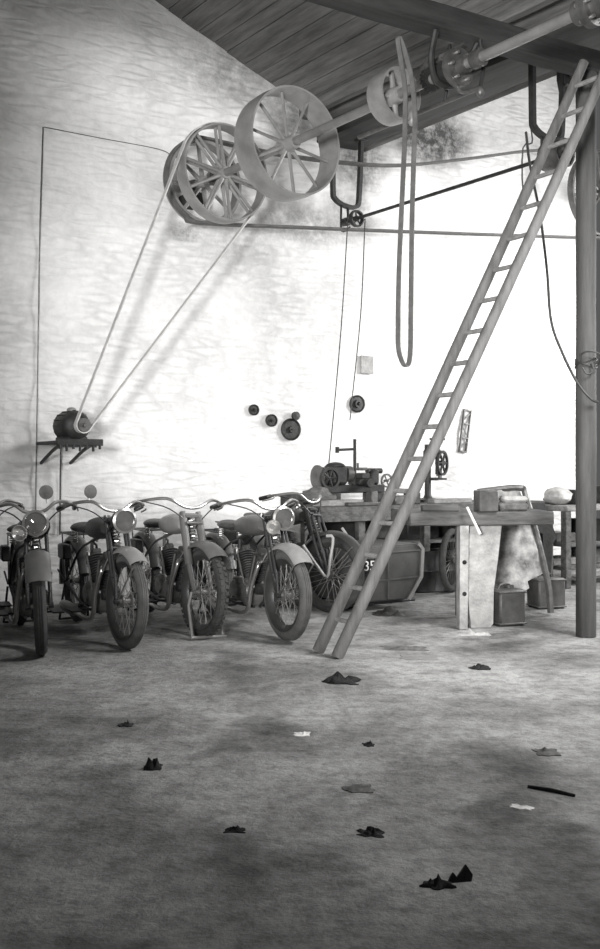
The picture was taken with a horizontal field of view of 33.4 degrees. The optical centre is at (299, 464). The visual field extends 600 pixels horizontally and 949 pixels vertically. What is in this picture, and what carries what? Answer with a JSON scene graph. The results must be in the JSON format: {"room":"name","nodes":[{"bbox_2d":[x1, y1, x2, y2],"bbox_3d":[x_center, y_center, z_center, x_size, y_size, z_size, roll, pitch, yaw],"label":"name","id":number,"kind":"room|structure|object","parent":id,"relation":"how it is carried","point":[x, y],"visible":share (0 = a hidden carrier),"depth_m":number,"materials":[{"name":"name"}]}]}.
{"room":"motorcycle repair workshop","nodes":[
{"label":"motorcycle repair workshop","id":0,"kind":"room"},
{"bbox_2d":[0,0,575,607],"bbox_3d":[-3.135,-2.900,9.100,16.000,8.500,0.471,0,0,-31],"label":"wall","id":1,"kind":"structure","parent":0,"point":[262,329],"depth_m":10.26,"materials":[{"name":"white plaster"}]},
{"bbox_2d":[35,127,43,509],"bbox_3d":[-2.413,-1.268,9.262,0.077,3.738,0.012,0,0,-31],"label":"conduit","id":2,"kind":"object","parent":1,"relation":"attached to","point":[42,127],"visible":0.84,"depth_m":9.25,"materials":[{"name":"grey metal"}]},
{"bbox_2d":[59,446,61,534],"bbox_3d":[-2.236,0.236,9.337,0.014,0.831,0.046,0,0,-31],"label":"cable","id":3,"kind":"object","parent":1,"relation":"attached to","point":[61,446],"visible":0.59,"depth_m":9.34,"materials":[{"name":"metal"}]},
{"bbox_2d":[36,439,102,464],"bbox_3d":[-2.103,-0.117,9.057,0.420,0.225,0.706,0,0,-31],"label":"wall bracket","id":4,"kind":"object","parent":1,"relation":"attached to","point":[86,443],"visible":1,"depth_m":8.81,"materials":[{"name":"metal"}]},
{"bbox_2d":[53,407,90,438],"bbox_3d":[-2.007,-0.363,8.909,0.284,0.312,0.480,0,0,-36],"label":"motor","id":5,"kind":"object","parent":4,"relation":"on","point":[63,424],"visible":0.81,"depth_m":8.82,"materials":[{"name":"metal"}]},
{"bbox_2d":[74,121,254,433],"bbox_3d":[-1.137,-1.750,9.200,1.912,2.948,0.122,0,0,-31],"label":"belt","id":6,"kind":"object","parent":5,"relation":"attached to","point":[93,423],"visible":0.69,"depth_m":9.03,"materials":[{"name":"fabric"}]},
{"bbox_2d":[44,127,168,153],"bbox_3d":[-1.845,-3.060,9.597,1.202,0.168,0.280,0,0,-17],"label":"cable","id":7,"kind":"object","parent":1,"relation":"attached to","point":[44,127],"visible":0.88,"depth_m":9.59,"materials":[{"name":"grey metal"}]},
{"bbox_2d":[179,180,203,209],"bbox_3d":[-1.083,-2.697,9.943,0.160,0.255,0.260,0,0,-31],"label":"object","id":8,"kind":"structure","parent":1,"relation":"attached to","point":[182,199],"depth_m":9.88,"materials":[{"name":"metal"}]},
{"bbox_2d":[248,404,258,415],"bbox_3d":[-0.476,-0.574,10.415,0.116,0.116,0.075,0,0,-31],"label":"disc","id":9,"kind":"object","parent":1,"relation":"attached to","point":[253,409],"visible":1,"depth_m":10.41,"materials":[{"name":"metal"}]},
{"bbox_2d":[265,414,277,426],"bbox_3d":[-0.296,-0.469,10.521,0.132,0.132,0.080,0,0,-31],"label":"disc","id":10,"kind":"object","parent":1,"relation":"attached to","point":[271,420],"visible":1,"depth_m":10.51,"materials":[{"name":"metal"}]},
{"bbox_2d":[281,412,300,440],"bbox_3d":[-0.092,-0.415,10.646,0.236,0.308,0.075,0,0,-31],"label":"disc","id":11,"kind":"object","parent":1,"relation":"attached to","point":[290,428],"visible":1,"depth_m":10.64,"materials":[{"name":"metal"}]},
{"bbox_2d":[330,133,366,232],"bbox_3d":[0.499,-2.978,10.623,0.467,1.026,0.106,0,0,-32],"label":"hanger","id":12,"kind":"object","parent":1,"relation":"attached to","point":[343,222],"visible":0.74,"depth_m":10.66,"materials":[{"name":"metal"}]},
{"bbox_2d":[349,395,364,412],"bbox_3d":[0.637,-0.677,11.081,0.194,0.194,0.080,0,0,-31],"label":"disc","id":13,"kind":"object","parent":1,"relation":"attached to","point":[358,403],"visible":0.91,"depth_m":11.07,"materials":[{"name":"metal"}]},
{"bbox_2d":[360,355,372,373],"bbox_3d":[0.744,-1.118,11.166,0.170,0.200,0.030,0,0,-31],"label":"wall plate","id":14,"kind":"object","parent":1,"relation":"attached to","point":[366,362],"visible":1,"depth_m":11.15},
{"bbox_2d":[299,0,557,119],"bbox_3d":[2.542,-3.779,7.252,0.098,0.139,9.400,0,0,-36],"label":"trim","id":15,"kind":"structure","parent":1,"relation":"attached to","point":[511,11],"depth_m":9.19,"materials":[{"name":"grey wood"}]},
{"bbox_2d":[317,23,599,149],"bbox_3d":[2.869,-3.540,7.550,0.528,0.109,9.500,0,0,-36],"label":"ceiling beam","id":16,"kind":"structure","parent":1,"relation":"attached to","point":[501,73],"depth_m":9.30,"materials":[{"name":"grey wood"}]},
{"bbox_2d":[458,409,471,452],"bbox_3d":[1.963,-0.405,11.890,0.197,0.531,0.030,0,0,-31],"label":"rack","id":17,"kind":"object","parent":1,"relation":"attached to","point":[464,410],"visible":1,"depth_m":11.88,"materials":[{"name":"grey metal"}]},
{"bbox_2d":[528,64,571,170],"bbox_3d":[2.109,-2.978,8.430,0.516,1.026,0.106,0,0,-32],"label":"hanger","id":18,"kind":"object","parent":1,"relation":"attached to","point":[563,80],"visible":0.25,"depth_m":8.33,"materials":[{"name":"metal"}]},
{"bbox_2d":[348,152,562,222],"bbox_3d":[1.339,-2.581,9.435,0.034,0.034,3.049,0,0,-36],"label":"countershaft","id":19,"kind":"object","parent":18,"relation":"attached to","point":[523,165],"visible":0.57,"depth_m":9.31,"materials":[{"name":"metal"}]},
{"bbox_2d":[349,210,363,226],"bbox_3d":[0.592,-2.581,10.473,0.182,0.182,0.050,0,0,-36],"label":"pulley","id":20,"kind":"object","parent":19,"relation":"attached to","point":[351,218],"visible":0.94,"depth_m":10.46,"materials":[{"name":"metal"}]},
{"bbox_2d":[349,218,365,419],"bbox_3d":[0.604,-1.522,10.380,0.029,2.118,0.252,0,0,44],"label":"belt","id":21,"kind":"object","parent":20,"relation":"hanging from","point":[365,218],"visible":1,"depth_m":10.39,"materials":[{"name":"leather"}]},
{"bbox_2d":[521,129,532,187],"bbox_3d":[1.978,-2.641,8.718,0.106,0.613,0.056,0,0,0],"label":"wire","id":22,"kind":"object","parent":19,"relation":"hanging from","point":[530,129],"visible":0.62,"depth_m":8.70,"materials":[{"name":"grey metal"}]},
{"bbox_2d":[537,137,574,171],"bbox_3d":[2.133,-2.581,8.332,0.252,0.252,0.200,0,0,-36],"label":"pulley","id":23,"kind":"object","parent":19,"relation":"attached to","point":[555,153],"visible":0.48,"depth_m":8.26,"materials":[{"name":"grey metal"}]},
{"bbox_2d":[567,149,599,235],"bbox_3d":[3.707,-3.389,12.642,1.082,1.092,0.544,0,0,-23],"label":"pulley","id":24,"kind":"object","parent":1,"relation":"attached to","point":[571,193],"visible":0.52,"depth_m":12.26,"materials":[{"name":"grey metal"}]},
{"bbox_2d":[0,568,599,948],"bbox_3d":[1.000,1.305,5.500,18.000,0.012,21.000,0,0,0],"label":"floor","id":25,"kind":"structure","parent":0,"point":[99,850],"depth_m":4.07,"materials":[{"name":"concrete"}]},
{"bbox_2d":[0,499,24,606],"bbox_3d":[-2.527,0.784,7.854,0.654,1.037,2.126,0,0,-22],"label":"motorcycle","id":26,"kind":"object","parent":25,"relation":"on","point":[3,603],"visible":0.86,"depth_m":7.68,"materials":[{"name":"metal"}]},
{"bbox_2d":[0,485,78,655],"bbox_3d":[-2.021,0.722,7.530,0.632,1.157,2.119,0,0,-21],"label":"motorcycle","id":27,"kind":"object","parent":25,"relation":"on","point":[29,569],"visible":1,"depth_m":6.96,"materials":[{"name":"metal"}]},
{"bbox_2d":[39,485,52,502],"bbox_3d":[-1.827,0.210,7.198,0.096,0.134,0.062,0,0,0],"label":"mirror","id":28,"kind":"object","parent":27,"relation":"on","point":[45,492],"depth_m":7.19,"materials":[{"name":"grey mirror"}]},
{"bbox_2d":[56,485,151,648],"bbox_3d":[-1.587,0.722,7.739,0.675,1.159,2.119,-1,1,-27],"label":"motorcycle","id":29,"kind":"object","parent":25,"relation":"on","point":[99,573],"visible":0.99,"depth_m":7.33,"materials":[{"name":"metal"}]},
{"bbox_2d":[84,485,96,499],"bbox_3d":[-1.535,0.210,7.329,0.081,0.134,0.078,0,0,0],"label":"mirror","id":30,"kind":"object","parent":29,"relation":"on","point":[90,491],"depth_m":7.32,"materials":[{"name":"grey mirror"}]},
{"bbox_2d":[118,720,133,726],"bbox_3d":[-0.877,1.294,5.020,0.079,0.033,0.063,0,0,0],"label":"dead leaf","id":31,"kind":"object","parent":25,"relation":"on","point":[125,724],"visible":1,"depth_m":5.01,"materials":[{"name":"black plant"}]},
{"bbox_2d":[143,757,162,770],"bbox_3d":[-0.633,1.280,4.305,0.080,0.057,0.080,0,0,0],"label":"dead leaf","id":32,"kind":"object","parent":25,"relation":"on","point":[151,765],"visible":1,"depth_m":4.28,"materials":[{"name":"black plant"}]},
{"bbox_2d":[127,497,230,638],"bbox_3d":[-1.089,0.776,8.235,0.778,1.060,2.128,0,0,-27],"label":"motorcycle","id":33,"kind":"object","parent":25,"relation":"on","point":[176,584],"visible":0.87,"depth_m":7.80,"materials":[{"name":"metal"}]},
{"bbox_2d":[223,825,245,832],"bbox_3d":[-0.234,1.298,3.571,0.080,0.026,0.045,0,0,0],"label":"dead leaf","id":34,"kind":"object","parent":25,"relation":"on","point":[233,829],"visible":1,"depth_m":3.56,"materials":[{"name":"black plant"}]},
{"bbox_2d":[195,498,313,640],"bbox_3d":[-0.433,0.779,8.073,0.718,1.048,2.123,0,0,-27],"label":"motorcycle","id":35,"kind":"object","parent":25,"relation":"on","point":[257,584],"visible":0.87,"depth_m":7.63,"materials":[{"name":"metal"}]},
{"bbox_2d":[212,492,363,612],"bbox_3d":[-0.243,0.772,9.358,0.712,1.062,2.118,0,0,-42],"label":"motorcycle","id":36,"kind":"object","parent":25,"relation":"on","point":[347,543],"visible":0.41,"depth_m":8.91,"materials":[{"name":"metal"}]},
{"bbox_2d":[302,534,333,577],"bbox_3d":[0.149,0.758,8.319,0.277,0.364,0.037,0,0,11],"label":"tube","id":37,"kind":"object","parent":36,"relation":"attached to","point":[327,535],"visible":0.99,"depth_m":8.29,"materials":[{"name":"grey paint"}]},
{"bbox_2d":[293,731,310,736],"bbox_3d":[0.009,1.302,4.854,0.089,0.019,0.082,0,0,0],"label":"paper scrap","id":38,"kind":"object","parent":25,"relation":"on","point":[297,734],"visible":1,"depth_m":4.84,"materials":[{"name":"white paper"}]},
{"bbox_2d":[321,671,360,684],"bbox_3d":[0.248,1.271,5.984,0.238,0.072,0.137,0,0,0],"label":"rag","id":39,"kind":"object","parent":25,"relation":"on","point":[337,678],"visible":1,"depth_m":5.97,"materials":[{"name":"grey fabric"}]},
{"bbox_2d":[342,784,374,792],"bbox_3d":[0.235,1.299,4.026,0.134,0.017,0.108,0,0,0],"label":"rag","id":40,"kind":"object","parent":25,"relation":"on","point":[354,788],"visible":1,"depth_m":4.01,"materials":[{"name":"grey fabric"}]},
{"bbox_2d":[310,539,424,606],"bbox_3d":[0.617,1.005,9.310,0.827,0.590,0.733,0,0,-31],"label":"sidecar","id":41,"kind":"object","parent":25,"relation":"on","point":[402,575],"visible":0.63,"depth_m":9.11,"materials":[{"name":"grey paint"}]},
{"bbox_2d":[362,740,374,746],"bbox_3d":[0.320,1.295,4.661,0.060,0.031,0.060,0,0,0],"label":"dead leaf","id":42,"kind":"object","parent":25,"relation":"on","point":[368,744],"visible":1,"depth_m":4.65,"materials":[{"name":"black plant"}]},
{"bbox_2d":[356,826,384,837],"bbox_3d":[0.250,1.297,3.541,0.102,0.029,0.074,0,0,0],"label":"dead leaf","id":43,"kind":"object","parent":25,"relation":"on","point":[370,831],"visible":1,"depth_m":3.54,"materials":[{"name":"grey plant"}]},
{"bbox_2d":[372,606,405,615],"bbox_3d":[0.776,1.269,8.728,0.298,0.079,0.244,0,0,0],"label":"rag","id":44,"kind":"object","parent":25,"relation":"on","point":[389,610],"visible":1,"depth_m":8.71,"materials":[{"name":"grey fabric"}]},
{"bbox_2d":[379,646,428,650],"bbox_3d":[0.741,1.303,7.141,0.343,0.022,0.182,0,0,0],"label":"rag","id":45,"kind":"object","parent":25,"relation":"on","point":[413,648],"visible":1,"depth_m":7.12,"materials":[{"name":"grey fabric"}]},
{"bbox_2d":[400,655,438,659],"bbox_3d":[0.806,1.304,6.779,0.264,0.016,0.190,0,0,0],"label":"board","id":46,"kind":"object","parent":25,"relation":"on","point":[407,657],"visible":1,"depth_m":6.77,"materials":[{"name":"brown wood"}]},
{"bbox_2d":[296,500,549,575],"bbox_3d":[1.332,0.850,10.653,3.546,0.900,0.760,0,0,-31],"label":"workbench","id":47,"kind":"object","parent":25,"relation":"on","point":[362,516],"visible":0.16,"depth_m":9.84,"materials":[{"name":"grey wood"}]},
{"bbox_2d":[280,493,305,505],"bbox_3d":[0.000,0.340,9.858,0.300,0.120,0.260,0,0,-40],"label":"wooden crate","id":48,"kind":"object","parent":47,"relation":"on","point":[282,500],"visible":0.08,"depth_m":9.75,"materials":[{"name":"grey wood"}]},
{"bbox_2d":[302,486,331,499],"bbox_3d":[0.165,0.302,9.725,0.310,0.196,0.261,0,0,-40],"label":"bundle","id":49,"kind":"object","parent":47,"relation":"on","point":[315,490],"visible":0.57,"depth_m":9.65,"materials":[{"name":"grey fabric"}]},
{"bbox_2d":[311,522,353,537],"bbox_3d":[0.303,0.635,10.099,0.400,0.300,0.300,0,0,-31],"label":"wooden crate","id":50,"kind":"object","parent":47,"relation":"on","point":[348,526],"visible":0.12,"depth_m":9.99,"materials":[{"name":"black wood"}]},
{"bbox_2d":[306,499,363,506],"bbox_3d":[0.341,0.370,9.748,0.620,0.060,0.120,0,0,-34],"label":"timber offcut","id":51,"kind":"object","parent":47,"relation":"on","point":[324,503],"visible":0.56,"depth_m":9.67,"materials":[{"name":"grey wood"}]},
{"bbox_2d":[299,495,335,500],"bbox_3d":[0.174,0.318,9.648,0.360,0.045,0.100,0,0,-26],"label":"timber offcut","id":52,"kind":"object","parent":51,"relation":"on","point":[329,497],"visible":0.78,"depth_m":9.62,"materials":[{"name":"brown wood"}]},
{"bbox_2d":[310,439,391,501],"bbox_3d":[0.553,0.070,10.029,0.921,0.660,0.302,0,0,-30],"label":"lathe","id":53,"kind":"object","parent":47,"relation":"on","point":[334,476],"visible":0.91,"depth_m":9.95,"materials":[{"name":"metal"}]},
{"bbox_2d":[328,218,347,462],"bbox_3d":[0.371,-1.230,10.245,0.046,2.702,0.536,0,0,26],"label":"belt","id":54,"kind":"object","parent":53,"relation":"attached to","point":[347,218],"visible":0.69,"depth_m":10.37,"materials":[{"name":"leather"}]},
{"bbox_2d":[345,502,379,505],"bbox_3d":[0.639,0.383,9.834,0.450,0.035,0.070,0,0,-33],"label":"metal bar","id":55,"kind":"object","parent":47,"relation":"on","point":[346,503],"visible":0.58,"depth_m":9.77,"materials":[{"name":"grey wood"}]},
{"bbox_2d":[366,491,377,501],"bbox_3d":[0.722,0.330,10.024,0.080,0.140,0.100,0,0,42],"label":"tin","id":56,"kind":"object","parent":47,"relation":"on","point":[371,496],"visible":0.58,"depth_m":9.99,"materials":[{"name":"grey metal"}]},
{"bbox_2d":[296,535,454,545],"bbox_3d":[1.282,0.800,10.687,2.875,0.030,0.500,0,0,-31],"label":"shelf","id":57,"kind":"object","parent":47,"relation":"attached to","point":[424,541],"depth_m":10.47,"materials":[{"name":"grey wood"}]},
{"bbox_2d":[392,495,404,504],"bbox_3d":[1.018,0.355,10.178,0.260,0.090,0.160,0,0,-37],"label":"box","id":58,"kind":"object","parent":47,"relation":"on","point":[398,499],"visible":0.32,"depth_m":10.07,"materials":[{"name":"grey metal"}]},
{"bbox_2d":[404,493,419,503],"bbox_3d":[1.152,0.340,10.282,0.140,0.120,0.120,0,0,-42],"label":"block","id":59,"kind":"object","parent":47,"relation":"on","point":[417,501],"visible":0.24,"depth_m":10.26,"materials":[{"name":"wood"}]},
{"bbox_2d":[399,525,438,539],"bbox_3d":[1.237,0.645,10.753,0.420,0.280,0.300,0,0,-31],"label":"wooden crate","id":60,"kind":"object","parent":47,"relation":"on","point":[408,532],"visible":0.26,"depth_m":10.58,"materials":[{"name":"black wood"}]},
{"bbox_2d":[420,438,448,502],"bbox_3d":[1.421,0.054,10.739,0.377,0.692,0.284,0,0,0],"label":"drill","id":61,"kind":"object","parent":47,"relation":"on","point":[439,461],"visible":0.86,"depth_m":10.71,"materials":[{"name":"metal"}]},
{"bbox_2d":[428,498,471,503],"bbox_3d":[1.573,0.375,10.489,0.500,0.050,0.120,0,0,-29],"label":"timber offcut","id":62,"kind":"object","parent":47,"relation":"on","point":[434,500],"visible":1,"depth_m":10.44,"materials":[{"name":"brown wood"}]},
{"bbox_2d":[415,549,439,592],"bbox_3d":[1.245,1.085,10.373,0.420,0.430,0.420,0,0,0],"label":"drum","id":63,"kind":"object","parent":25,"relation":"on","point":[427,584],"visible":0.4,"depth_m":10.18,"materials":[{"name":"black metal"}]},
{"bbox_2d":[419,874,456,889],"bbox_3d":[0.425,1.285,3.094,0.114,0.043,0.062,0,0,0],"label":"rag","id":64,"kind":"object","parent":25,"relation":"on","point":[437,883],"visible":1,"depth_m":3.08,"materials":[{"name":"black fabric"}]},
{"bbox_2d":[430,548,454,591],"bbox_3d":[1.428,1.085,10.425,0.420,0.430,0.420,0,0,0],"label":"drum","id":65,"kind":"object","parent":25,"relation":"on","point":[439,587],"visible":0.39,"depth_m":10.23,"materials":[{"name":"grey metal"}]},
{"bbox_2d":[439,528,454,591],"bbox_3d":[1.552,0.970,10.207,0.117,0.650,0.650,0,0,28],"label":"wheel","id":66,"kind":"object","parent":25,"relation":"on","point":[444,543],"visible":0.62,"depth_m":10.01,"materials":[{"name":"rubber"}]},
{"bbox_2d":[313,59,599,658],"bbox_3d":[1.173,-0.827,7.037,2.171,4.284,0.336,0,0,-10],"label":"ladder","id":67,"kind":"object","parent":25,"relation":"on","point":[367,590],"visible":1,"depth_m":6.98,"materials":[{"name":"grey wood"}]},
{"bbox_2d":[448,865,472,882],"bbox_3d":[0.500,1.280,3.133,0.083,0.051,0.024,0,0,-11],"label":"leaf","id":68,"kind":"object","parent":25,"relation":"on","point":[465,875],"visible":0.91,"depth_m":3.13,"materials":[{"name":"black plant"}]},
{"bbox_2d":[391,508,553,628],"bbox_3d":[1.404,0.835,8.276,1.180,0.930,0.720,0,0,-7],"label":"bench","id":69,"kind":"object","parent":25,"relation":"on","point":[476,556],"visible":0.95,"depth_m":7.98,"materials":[{"name":"wood"}]},
{"bbox_2d":[421,505,459,510],"bbox_3d":[1.124,0.345,8.025,0.302,0.050,0.106,0,0,0],"label":"timber offcut","id":70,"kind":"object","parent":69,"relation":"on","point":[423,507],"visible":1,"depth_m":7.98,"materials":[{"name":"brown wood"}]},
{"bbox_2d":[466,507,480,534],"bbox_3d":[1.363,0.436,7.846,0.123,0.222,0.026,0,0,0],"label":"handle","id":71,"kind":"object","parent":69,"relation":"on","point":[467,508],"visible":1,"depth_m":7.84,"materials":[{"name":"white wood"}]},
{"bbox_2d":[474,490,498,511],"bbox_3d":[1.483,0.285,7.976,0.160,0.170,0.160,0,0,-7],"label":"block","id":72,"kind":"object","parent":69,"relation":"on","point":[484,500],"visible":0.98,"depth_m":7.90,"materials":[{"name":"grey wood"}]},
{"bbox_2d":[499,502,527,511],"bbox_3d":[1.692,0.335,8.056,0.240,0.070,0.200,0,0,-13],"label":"pile","id":73,"kind":"object","parent":69,"relation":"on","point":[503,506],"visible":0.74,"depth_m":7.96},
{"bbox_2d":[499,496,527,502],"bbox_3d":[1.720,0.275,8.075,0.200,0.050,0.180,0,0,-7],"label":"pile","id":74,"kind":"object","parent":73,"relation":"on","point":[507,499],"visible":0.96,"depth_m":8.00,"materials":[{"name":"white paper"}]},
{"bbox_2d":[456,629,490,635],"bbox_3d":[1.327,1.283,7.695,0.300,0.056,0.110,0,0,-6],"label":"crumbs","id":75,"kind":"object","parent":25,"relation":"on","point":[470,632],"visible":1,"depth_m":7.66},
{"bbox_2d":[468,663,490,669],"bbox_3d":[1.148,1.289,6.405,0.141,0.037,0.103,0,0,0],"label":"scrap","id":76,"kind":"object","parent":25,"relation":"on","point":[478,666],"visible":1,"depth_m":6.38,"materials":[{"name":"grey"}]},
{"bbox_2d":[493,583,526,625],"bbox_3d":[1.684,1.132,8.176,0.252,0.336,0.228,0,0,-20],"label":"can","id":77,"kind":"object","parent":25,"relation":"on","point":[509,601],"visible":0.92,"depth_m":8.08,"materials":[{"name":"grey metal"}]},
{"bbox_2d":[477,485,553,612],"bbox_3d":[1.873,0.729,8.751,0.645,1.111,0.254,0,0,0],"label":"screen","id":78,"kind":"object","parent":25,"relation":"on","point":[521,557],"visible":0.6,"depth_m":8.70,"materials":[{"name":"grey fabric"}]},
{"bbox_2d":[510,804,534,810],"bbox_3d":[0.843,1.300,3.801,0.096,0.016,0.046,0,0,28],"label":"paper scrap","id":79,"kind":"object","parent":25,"relation":"on","point":[516,806],"visible":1,"depth_m":3.79,"materials":[{"name":"white paper"}]},
{"bbox_2d":[531,502,556,575],"bbox_3d":[2.441,0.840,10.159,0.420,0.920,0.050,0,0,-31],"label":"board","id":80,"kind":"object","parent":25,"relation":"on","point":[547,533],"visible":0.42,"depth_m":10.17,"materials":[{"name":"wood"}]},
{"bbox_2d":[531,747,560,755],"bbox_3d":[1.119,1.292,4.532,0.118,0.032,0.110,0,0,0],"label":"rag","id":81,"kind":"object","parent":25,"relation":"on","point":[544,751],"visible":1,"depth_m":4.51,"materials":[{"name":"grey fabric"}]},
{"bbox_2d":[526,572,566,608],"bbox_3d":[2.252,1.139,9.155,0.282,0.321,0.255,0,0,-14],"label":"can","id":82,"kind":"object","parent":25,"relation":"on","point":[536,593],"visible":0.63,"depth_m":9.05,"materials":[{"name":"grey metal"}]},
{"bbox_2d":[527,785,574,796],"bbox_3d":[1.000,1.295,3.982,0.194,0.017,0.016,0,0,35],"label":"stick","id":83,"kind":"object","parent":25,"relation":"on","point":[528,786],"visible":1,"depth_m":3.98,"materials":[{"name":"black wood"}]},
{"bbox_2d":[545,503,599,588],"bbox_3d":[3.261,0.865,11.176,2.020,0.870,0.700,0,0,-31],"label":"work table","id":84,"kind":"object","parent":25,"relation":"on","point":[565,544],"visible":0.51,"depth_m":10.53,"materials":[{"name":"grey wood"}]},
{"bbox_2d":[543,486,572,504],"bbox_3d":[2.794,0.332,10.832,0.326,0.197,0.304,0,0,-34],"label":"bundle","id":85,"kind":"object","parent":84,"relation":"on","point":[556,495],"visible":1,"depth_m":10.73,"materials":[{"name":"white fabric"}]},
{"bbox_2d":[553,555,575,565],"bbox_3d":[2.840,1.040,10.923,0.500,0.080,0.300,0,0,-31],"label":"timber offcut","id":86,"kind":"object","parent":84,"relation":"on","point":[556,558],"visible":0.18,"depth_m":10.80,"materials":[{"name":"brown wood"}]},
{"bbox_2d":[554,531,575,542],"bbox_3d":[2.788,0.780,10.892,0.300,0.100,0.300,0,0,-31],"label":"timber offcut","id":87,"kind":"object","parent":84,"relation":"on","point":[558,533],"visible":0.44,"depth_m":10.80,"materials":[{"name":"grey wood"}]},
{"bbox_2d":[568,489,575,504],"bbox_3d":[2.978,0.350,10.948,0.200,0.160,0.220,0,0,-42],"label":"metal box","id":88,"kind":"object","parent":84,"relation":"on","point":[573,499],"visible":0.32,"depth_m":10.82,"materials":[{"name":"metal"}]},
{"bbox_2d":[553,563,599,569],"bbox_3d":[3.271,1.100,11.182,1.423,0.040,0.550,0,0,-31],"label":"shelf","id":89,"kind":"object","parent":84,"relation":"attached to","point":[573,567],"depth_m":10.66,"materials":[{"name":"grey wood"}]},
{"bbox_2d":[553,541,599,546],"bbox_3d":[3.271,0.850,11.182,1.423,0.040,0.550,0,0,-31],"label":"shelf","id":90,"kind":"object","parent":84,"relation":"attached to","point":[560,544],"depth_m":10.67,"materials":[{"name":"grey wood"}]},
{"bbox_2d":[571,518,599,540],"bbox_3d":[3.150,0.710,11.051,0.240,0.240,0.300,0,0,-31],"label":"metal box","id":91,"kind":"object","parent":84,"relation":"on","point":[573,520],"visible":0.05,"depth_m":10.96,"materials":[{"name":"black metal"}]},
{"bbox_2d":[571,546,599,562],"bbox_3d":[3.237,1.000,11.162,0.400,0.160,0.350,0,0,-31],"label":"wooden crate","id":92,"kind":"object","parent":84,"relation":"on","point":[573,549],"visible":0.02,"depth_m":10.99,"materials":[{"name":"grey wood"}]},
{"bbox_2d":[596,485,599,502],"bbox_3d":[3.442,0.330,11.285,0.300,0.200,0.250,0,0,-31],"label":"metal box","id":93,"kind":"object","parent":84,"relation":"on","point":[597,486],"visible":0.2,"depth_m":11.18,"materials":[{"name":"metal"}]},
{"bbox_2d":[574,70,599,637],"bbox_3d":[2.174,-0.838,7.571,0.207,4.275,0.219,0,0,-37],"label":"wooden post","id":94,"kind":"object","parent":25,"relation":"on","point":[586,363],"visible":0.98,"depth_m":7.54,"materials":[{"name":"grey wood"}]},
{"bbox_2d":[304,0,599,75],"bbox_3d":[0.503,-3.050,6.598,7.100,0.168,0.188,0,0,-31],"label":"beam","id":95,"kind":"structure","parent":94,"relation":"on","point":[455,25],"depth_m":6.90,"materials":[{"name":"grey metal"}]},
{"bbox_2d":[395,36,417,366],"bbox_3d":[0.705,-1.743,6.620,0.145,2.189,0.030,0,0,0],"label":"belt","id":96,"kind":"object","parent":95,"relation":"hanging from","point":[401,47],"visible":1,"depth_m":6.61,"materials":[{"name":"grey leather"}]},
{"bbox_2d":[357,39,484,138],"bbox_3d":[0.814,-2.772,7.418,0.194,0.477,1.386,0,0,-36],"label":"bracket","id":97,"kind":"object","parent":95,"relation":"hanging from","point":[479,90],"visible":0.78,"depth_m":7.15,"materials":[{"name":"grey metal"}]},
{"bbox_2d":[419,29,478,92],"bbox_3d":[1.060,-2.810,7.015,0.422,0.343,0.445,0,0,0],"label":"hanger","id":98,"kind":"object","parent":95,"relation":"attached to","point":[438,78],"visible":0.73,"depth_m":6.99,"materials":[{"name":"metal"}]},
{"bbox_2d":[193,0,599,189],"bbox_3d":[0.499,-2.750,7.757,0.260,0.260,5.737,0,0,-35],"label":"shaft","id":99,"kind":"object","parent":98,"relation":"attached to","point":[458,65],"visible":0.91,"depth_m":6.79,"materials":[{"name":"metal"}]},
{"bbox_2d":[163,139,241,225],"bbox_3d":[-0.947,-2.750,9.755,0.822,0.822,0.130,0,0,-36],"label":"pulley","id":100,"kind":"object","parent":99,"relation":"attached to","point":[234,203],"visible":0.54,"depth_m":9.71,"materials":[{"name":"paint"}]},
{"bbox_2d":[163,135,599,238],"bbox_3d":[1.484,-3.133,11.135,6.445,1.608,0.090,0,0,-31],"label":"belt","id":101,"kind":"object","parent":100,"relation":"hanging from","point":[175,204],"visible":0.67,"depth_m":10.48,"materials":[{"name":"grey leather"}]},
{"bbox_2d":[176,123,266,223],"bbox_3d":[-0.728,-2.750,9.450,0.922,0.922,0.160,0,0,-36],"label":"pulley","id":102,"kind":"object","parent":99,"relation":"attached to","point":[192,200],"visible":0.8,"depth_m":9.38,"materials":[{"name":"paint"}]},
{"bbox_2d":[234,85,339,201],"bbox_3d":[-0.103,-2.750,8.583,0.932,0.932,0.270,0,0,-36],"label":"pulley","id":103,"kind":"object","parent":99,"relation":"attached to","point":[315,111],"visible":0.95,"depth_m":8.54,"materials":[{"name":"paint"}]},
{"bbox_2d":[367,66,420,125],"bbox_3d":[0.702,-2.750,7.465,0.402,0.402,0.170,0,0,-36],"label":"pulley","id":104,"kind":"object","parent":99,"relation":"attached to","point":[379,102],"visible":0.7,"depth_m":7.40,"materials":[{"name":"paint"}]},
{"bbox_2d":[525,131,598,402],"bbox_3d":[1.995,-1.581,7.778,0.124,2.237,0.743,0,0,-32],"label":"cable","id":105,"kind":"object","parent":94,"relation":"hanging from","point":[526,133],"visible":0.91,"depth_m":7.85,"materials":[{"name":"metal"}]},
{"bbox_2d":[155,0,574,151],"bbox_3d":[-0.770,-5.058,7.143,7.146,3.125,13.493,0,0,-36],"label":"ceiling","id":106,"kind":"structure","parent":0,"point":[317,49],"depth_m":9.69,"materials":[{"name":"wood"}]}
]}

